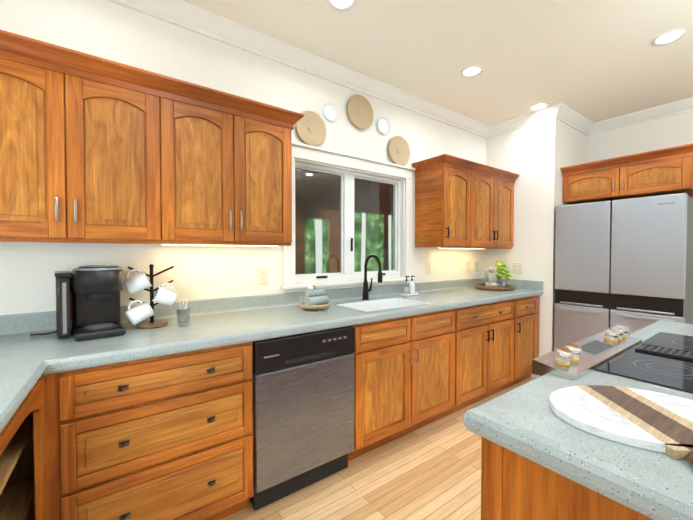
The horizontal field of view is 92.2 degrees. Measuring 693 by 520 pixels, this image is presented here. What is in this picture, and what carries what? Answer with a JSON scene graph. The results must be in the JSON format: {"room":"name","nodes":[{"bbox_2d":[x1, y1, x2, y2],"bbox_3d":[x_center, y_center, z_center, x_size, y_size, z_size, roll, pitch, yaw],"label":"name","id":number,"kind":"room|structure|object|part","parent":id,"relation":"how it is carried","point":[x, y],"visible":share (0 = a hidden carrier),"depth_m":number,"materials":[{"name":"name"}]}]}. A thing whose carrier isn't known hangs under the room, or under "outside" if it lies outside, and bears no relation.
{"room":"kitchen","nodes":[
{"label":"kitchen","id":0,"kind":"room"},
{"bbox_2d":[0,0,485,314],"bbox_3d":[-0.272,-0.118,2.570,4.550,2.700,0.150,-1,1,-36],"label":"wall","id":1,"kind":"structure","parent":0,"point":[109,30],"depth_m":2.01,"materials":[{"name":"white paint"}]},
{"bbox_2d":[0,30,179,245],"bbox_3d":[-1.272,-0.476,1.528,0.821,0.775,0.327,-1,1,-36],"label":"upper cabinet","id":2,"kind":"object","parent":1,"relation":"attached to","point":[94,149],"depth_m":1.43,"materials":[{"name":"brown wood"}]},
{"bbox_2d":[121,271,135,291],"bbox_3d":[-1.182,0.115,1.807,0.070,0.116,0.008,-1,1,-36],"label":"electrical outlet","id":3,"kind":"object","parent":1,"relation":"attached to","point":[132,273],"visible":0.27,"depth_m":1.80,"materials":[{"name":"beige plastic"}]},
{"bbox_2d":[176,79,295,245],"bbox_3d":[-0.731,-0.484,1.925,0.763,0.775,0.327,-1,1,-36],"label":"upper cabinet","id":4,"kind":"object","parent":1,"relation":"attached to","point":[236,153],"depth_m":1.81,"materials":[{"name":"brown wood"}]},
{"bbox_2d":[258,267,267,284],"bbox_3d":[-0.564,0.109,2.262,0.070,0.116,0.008,-1,1,-36],"label":"electrical outlet","id":5,"kind":"object","parent":1,"relation":"attached to","point":[263,276],"visible":1,"depth_m":2.26,"materials":[{"name":"beige plastic"}]},
{"bbox_2d":[107,0,492,138],"bbox_3d":[-0.105,-1.417,2.519,4.310,0.100,0.085,-1,1,-36],"label":"crown molding","id":6,"kind":"structure","parent":1,"relation":"attached to","point":[190,17],"depth_m":2.29,"materials":[{"name":"white paint"}]},
{"bbox_2d":[295,110,325,145],"bbox_3d":[-0.262,-0.960,2.445,0.256,0.256,0.031,-1,1,-36],"label":"hanging basket","id":7,"kind":"object","parent":1,"relation":"attached to","point":[310,127],"visible":0.96,"depth_m":2.44,"materials":[{"name":"wicker"}]},
{"bbox_2d":[323,103,337,121],"bbox_3d":[-0.125,-1.128,2.551,0.136,0.136,0.016,-1,1,-36],"label":"plate","id":8,"kind":"object","parent":1,"relation":"attached to","point":[330,112],"visible":1,"depth_m":2.55,"materials":[{"name":"white ceramic"}]},
{"bbox_2d":[280,141,415,292],"bbox_3d":[0.060,-0.310,2.754,1.352,1.064,0.160,-1,1,-36],"label":"window","id":9,"kind":"structure","parent":1,"relation":"in","point":[319,155],"depth_m":2.74,"materials":[{"name":"white paint"}]},
{"bbox_3d":[0.035,-0.284,2.788,1.108,0.883,0.077,-1,1,-36],"label":"window sash","id":10,"kind":"part","parent":9,"relation":"part of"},
{"bbox_2d":[346,94,372,128],"bbox_3d":[0.109,-1.201,2.712,0.270,0.270,0.031,-1,1,-36],"label":"hanging basket","id":11,"kind":"object","parent":1,"relation":"attached to","point":[359,111],"visible":0.98,"depth_m":2.71,"materials":[{"name":"wicker"}]},
{"bbox_2d":[377,117,389,134],"bbox_3d":[0.318,-1.154,2.876,0.148,0.148,0.016,-1,1,-36],"label":"plate","id":12,"kind":"object","parent":1,"relation":"attached to","point":[383,124],"visible":1,"depth_m":2.88,"materials":[{"name":"white ceramic"}]},
{"bbox_2d":[387,136,409,165],"bbox_3d":[0.468,-0.972,2.981,0.266,0.266,0.031,-1,1,-36],"label":"hanging basket","id":13,"kind":"object","parent":1,"relation":"attached to","point":[398,150],"visible":1,"depth_m":2.98,"materials":[{"name":"wicker"}]},
{"bbox_2d":[426,262,430,273],"bbox_3d":[0.806,0.083,3.268,0.070,0.116,0.008,-1,1,-36],"label":"electrical outlet","id":14,"kind":"object","parent":1,"relation":"attached to","point":[428,268],"visible":1,"depth_m":3.26,"materials":[{"name":"beige plastic"}]},
{"bbox_2d":[412,154,475,248],"bbox_3d":[0.926,-0.510,3.142,0.458,0.775,0.327,-1,1,-36],"label":"upper cabinet","id":15,"kind":"object","parent":1,"relation":"attached to","point":[445,185],"depth_m":3.00,"materials":[{"name":"brown wood"}]},
{"bbox_2d":[467,261,470,271],"bbox_3d":[1.342,0.074,3.662,0.070,0.116,0.008,-1,1,-36],"label":"electrical outlet","id":16,"kind":"object","parent":1,"relation":"attached to","point":[469,266],"visible":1,"depth_m":3.66,"materials":[{"name":"beige plastic"}]},
{"bbox_2d":[475,261,478,271],"bbox_3d":[1.471,0.072,3.756,0.070,0.116,0.008,-1,1,-36],"label":"electrical outlet","id":17,"kind":"object","parent":1,"relation":"attached to","point":[476,266],"visible":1,"depth_m":3.75,"materials":[{"name":"beige plastic"}]},
{"bbox_2d":[476,163,515,248],"bbox_3d":[1.358,-0.516,3.460,0.854,0.775,0.327,-1,1,-36],"label":"upper cabinet","id":18,"kind":"object","parent":1,"relation":"attached to","point":[494,188],"depth_m":3.34,"materials":[{"name":"brown wood"}]},
{"bbox_2d":[222,377,534,519],"bbox_3d":[1.829,1.324,0.576,5.540,0.100,5.900,-1,1,-36],"label":"floor","id":19,"kind":"structure","parent":0,"point":[431,471],"depth_m":1.85,"materials":[{"name":"brown wood"}]},
{"bbox_2d":[0,334,58,519],"bbox_3d":[-1.594,0.826,1.337,0.631,0.865,0.298,-1,1,-36],"label":"base cabinet","id":20,"kind":"object","parent":19,"relation":"on","point":[14,460],"depth_m":1.24,"materials":[{"name":"brown wood"}]},
{"bbox_2d":[0,354,39,453],"bbox_3d":[-1.143,0.416,0.730,0.615,0.020,1.200,-1,1,-36],"label":"countertop","id":21,"kind":"structure","parent":20,"relation":"on","point":[15,393],"depth_m":0.92,"materials":[{"name":"grey stone"}]},
{"bbox_2d":[24,318,259,519],"bbox_3d":[-0.923,0.820,1.607,0.772,0.865,0.657,-1,1,-36],"label":"base cabinet","id":22,"kind":"object","parent":19,"relation":"on","point":[133,423],"depth_m":1.35,"materials":[{"name":"brown wood"}]},
{"bbox_2d":[30,265,125,340],"bbox_3d":[-1.204,0.182,1.496,0.345,0.312,0.319,-1,1,-36],"label":"coffee maker","id":23,"kind":"object","parent":22,"relation":"on","point":[88,306],"visible":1,"depth_m":1.45,"materials":[{"name":"black plastic"}]},
{"bbox_2d":[124,264,176,328],"bbox_3d":[-0.987,0.178,1.691,0.232,0.314,0.140,-1,1,-36],"label":"mug tree","id":24,"kind":"object","parent":22,"relation":"on","point":[137,315],"visible":1,"depth_m":1.65,"materials":[{"name":"white ceramic"}]},
{"bbox_2d":[176,301,189,326],"bbox_3d":[-0.832,0.272,1.701,0.068,0.125,0.068,-1,1,-36],"label":"tumbler","id":25,"kind":"object","parent":22,"relation":"on","point":[185,316],"visible":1,"depth_m":1.70,"materials":[{"name":"clear glass"}]},
{"bbox_2d":[249,326,353,510],"bbox_3d":[-0.345,0.816,1.984,0.595,0.858,0.520,-1,1,-36],"label":"dishwasher","id":26,"kind":"object","parent":19,"relation":"on","point":[303,410],"visible":0.85,"depth_m":1.75,"materials":[{"name":"silver metal"}]},
{"bbox_2d":[316,330,443,455],"bbox_3d":[0.259,0.899,2.502,0.700,0.670,0.617,-1,1,-36],"label":"base cabinet","id":27,"kind":"object","parent":19,"relation":"on","point":[399,387],"depth_m":2.19,"materials":[{"name":"brown wood"}]},
{"bbox_2d":[299,285,329,309],"bbox_3d":[-0.211,0.243,2.207,0.204,0.160,0.204,-1,1,-36],"label":"tray","id":28,"kind":"object","parent":27,"relation":"on","point":[313,298],"visible":1,"depth_m":2.17,"materials":[{"name":"brown wood"}]},
{"bbox_2d":[362,255,382,299],"bbox_3d":[0.219,0.136,2.613,0.107,0.358,0.221,-1,1,-36],"label":"faucet","id":29,"kind":"object","parent":27,"relation":"on","point":[365,294],"visible":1,"depth_m":2.65,"materials":[{"name":"black metal"}]},
{"bbox_2d":[400,290,519,416],"bbox_3d":[0.978,0.790,3.028,1.085,0.865,0.617,-1,1,-36],"label":"base cabinet","id":30,"kind":"object","parent":19,"relation":"on","point":[482,331],"depth_m":2.74,"materials":[{"name":"brown wood"}]},
{"bbox_2d":[400,276,417,295],"bbox_3d":[0.550,0.224,2.927,0.150,0.170,0.080,-1,1,-36],"label":"soap","id":31,"kind":"object","parent":30,"relation":"on","point":[409,290],"visible":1,"depth_m":2.92,"materials":[{"name":"white ceramic"}]},
{"bbox_2d":[475,261,514,290],"bbox_3d":[1.531,0.154,3.426,0.373,0.288,0.384,-1,1,-36],"label":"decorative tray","id":32,"kind":"object","parent":30,"relation":"on","point":[492,283],"visible":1,"depth_m":3.38,"materials":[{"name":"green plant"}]},
{"bbox_2d":[476,290,542,381],"bbox_3d":[1.545,0.782,3.444,0.602,0.865,0.617,-1,1,-36],"label":"base cabinet","id":33,"kind":"object","parent":19,"relation":"on","point":[529,303],"depth_m":3.22,"materials":[{"name":"brown wood"}]},
{"bbox_2d":[481,444,627,519],"bbox_3d":[1.327,0.841,0.912,1.744,0.853,1.057,-1,1,-36],"label":"kitchen island","id":34,"kind":"object","parent":19,"relation":"on","point":[510,490],"depth_m":0.72,"materials":[{"name":"brown wood"}]},
{"bbox_2d":[464,320,692,519],"bbox_3d":[1.332,0.383,0.895,1.800,0.062,1.095,-1,1,-36],"label":"island countertop","id":35,"kind":"structure","parent":34,"relation":"on","point":[637,483],"depth_m":0.72,"materials":[{"name":"grey stone"}]},
{"bbox_2d":[532,324,692,392],"bbox_3d":[1.184,0.338,1.085,0.987,0.121,0.662,-1,1,-36],"label":"cooktop","id":36,"kind":"object","parent":35,"relation":"in","point":[661,362],"depth_m":1.08,"materials":[{"name":"black glass"}]},
{"bbox_2d":[550,385,692,465],"bbox_3d":[0.669,0.347,0.722,0.361,0.016,0.376,-1,1,-36],"label":"cutting board","id":37,"kind":"object","parent":35,"relation":"on","point":[651,420],"visible":1,"depth_m":0.73,"materials":[{"name":"stone"}]},
{"bbox_2d":[554,193,692,349],"bbox_3d":[2.622,0.351,3.132,0.852,1.740,0.896,-1,1,-36],"label":"refrigerator","id":38,"kind":"object","parent":19,"relation":"on","point":[628,263],"visible":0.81,"depth_m":2.82,"materials":[{"name":"grey metal"}]},
{"bbox_2d":[332,298,443,353],"bbox_3d":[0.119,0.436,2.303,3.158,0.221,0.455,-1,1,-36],"label":"sink","id":39,"kind":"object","parent":0,"relation":"attached to","point":[375,322],"depth_m":2.17,"materials":[{"name":"white ceramic"}]},
{"bbox_2d":[183,0,692,125],"bbox_3d":[1.829,-1.475,0.517,5.540,0.100,5.900,-1,1,-36],"label":"ceiling","id":40,"kind":"structure","parent":0,"point":[594,61],"depth_m":2.29,"materials":[{"name":"beige paint"}]},
{"bbox_2d":[327,0,356,10],"bbox_3d":[-0.026,-1.450,1.860,0.164,0.006,0.164,-1,1,-36],"label":"recessed light","id":41,"kind":"object","parent":40,"relation":"in","point":[340,4],"visible":1,"depth_m":1.90,"materials":[{"name":"white plastic"}]},
{"bbox_2d":[461,65,482,76],"bbox_3d":[0.974,-1.466,2.594,0.164,0.006,0.164,-1,1,-36],"label":"recessed light","id":42,"kind":"object","parent":40,"relation":"in","point":[473,70],"visible":1,"depth_m":2.59,"materials":[{"name":"white plastic"}]},
{"bbox_2d":[529,103,548,110],"bbox_3d":[1.856,-1.479,3.218,0.164,0.006,0.164,-1,1,-36],"label":"recessed light","id":43,"kind":"object","parent":40,"relation":"in","point":[537,106],"visible":1,"depth_m":3.21,"materials":[{"name":"white"}]},
{"bbox_2d":[651,29,685,45],"bbox_3d":[2.114,-1.457,2.191,0.164,0.006,0.164,-1,1,-36],"label":"recessed light","id":44,"kind":"object","parent":40,"relation":"in","point":[668,37],"visible":1,"depth_m":2.19,"materials":[{"name":"white plastic"}]},
{"bbox_2d":[485,118,587,377],"bbox_3d":[2.173,-0.146,3.920,0.990,2.700,0.870,-1,1,-36],"label":"wall","id":45,"kind":"structure","parent":0,"point":[536,157],"depth_m":3.42,"materials":[{"name":"white paint"}]},
{"bbox_2d":[512,263,522,273],"bbox_3d":[1.821,0.087,3.560,0.008,0.116,0.116,-1,1,-36],"label":"electrical outlet","id":46,"kind":"object","parent":45,"relation":"attached to","point":[517,268],"visible":1,"depth_m":3.56,"materials":[{"name":"beige plastic"}]},
{"bbox_2d":[491,108,546,135],"bbox_3d":[1.814,-1.437,3.473,0.085,0.100,0.600,-1,1,-36],"label":"crown molding","id":47,"kind":"structure","parent":45,"relation":"attached to","point":[538,116],"depth_m":3.48,"materials":[{"name":"white paint"}]},
{"bbox_2d":[547,102,594,135],"bbox_3d":[2.317,-1.435,3.405,0.815,0.100,0.085,-1,1,-36],"label":"crown molding","id":48,"kind":"structure","parent":45,"relation":"attached to","point":[559,111],"depth_m":3.35,"materials":[{"name":"white paint"}]},
{"bbox_2d":[587,111,692,162],"bbox_3d":[4.214,-0.103,1.852,0.150,2.700,4.880,-1,1,-36],"label":"wall","id":49,"kind":"structure","parent":0,"point":[667,132],"depth_m":3.37,"materials":[{"name":"white paint"}]},
{"bbox_2d":[560,143,692,204],"bbox_3d":[2.717,-0.747,3.190,0.657,0.343,0.922,-1,1,-36],"label":"upper cabinet","id":50,"kind":"object","parent":49,"relation":"attached to","point":[667,171],"depth_m":2.93,"materials":[{"name":"brown wood"}]},
{"bbox_2d":[591,97,692,134],"bbox_3d":[4.120,-1.401,1.756,0.085,0.100,4.880,-1,1,-36],"label":"crown molding","id":51,"kind":"structure","parent":49,"relation":"attached to","point":[685,105],"depth_m":3.31,"materials":[{"name":"white paint"}]},
{"label":"outside","id":52,"kind":"structure","parent":0,"visible":0},
{"bbox_2d":[295,168,392,273],"bbox_3d":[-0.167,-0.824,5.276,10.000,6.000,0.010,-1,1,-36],"label":"window glass","id":53,"kind":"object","parent":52,"point":[384,195],"depth_m":5.26,"materials":[{"name":"clear glass"}]}
]}

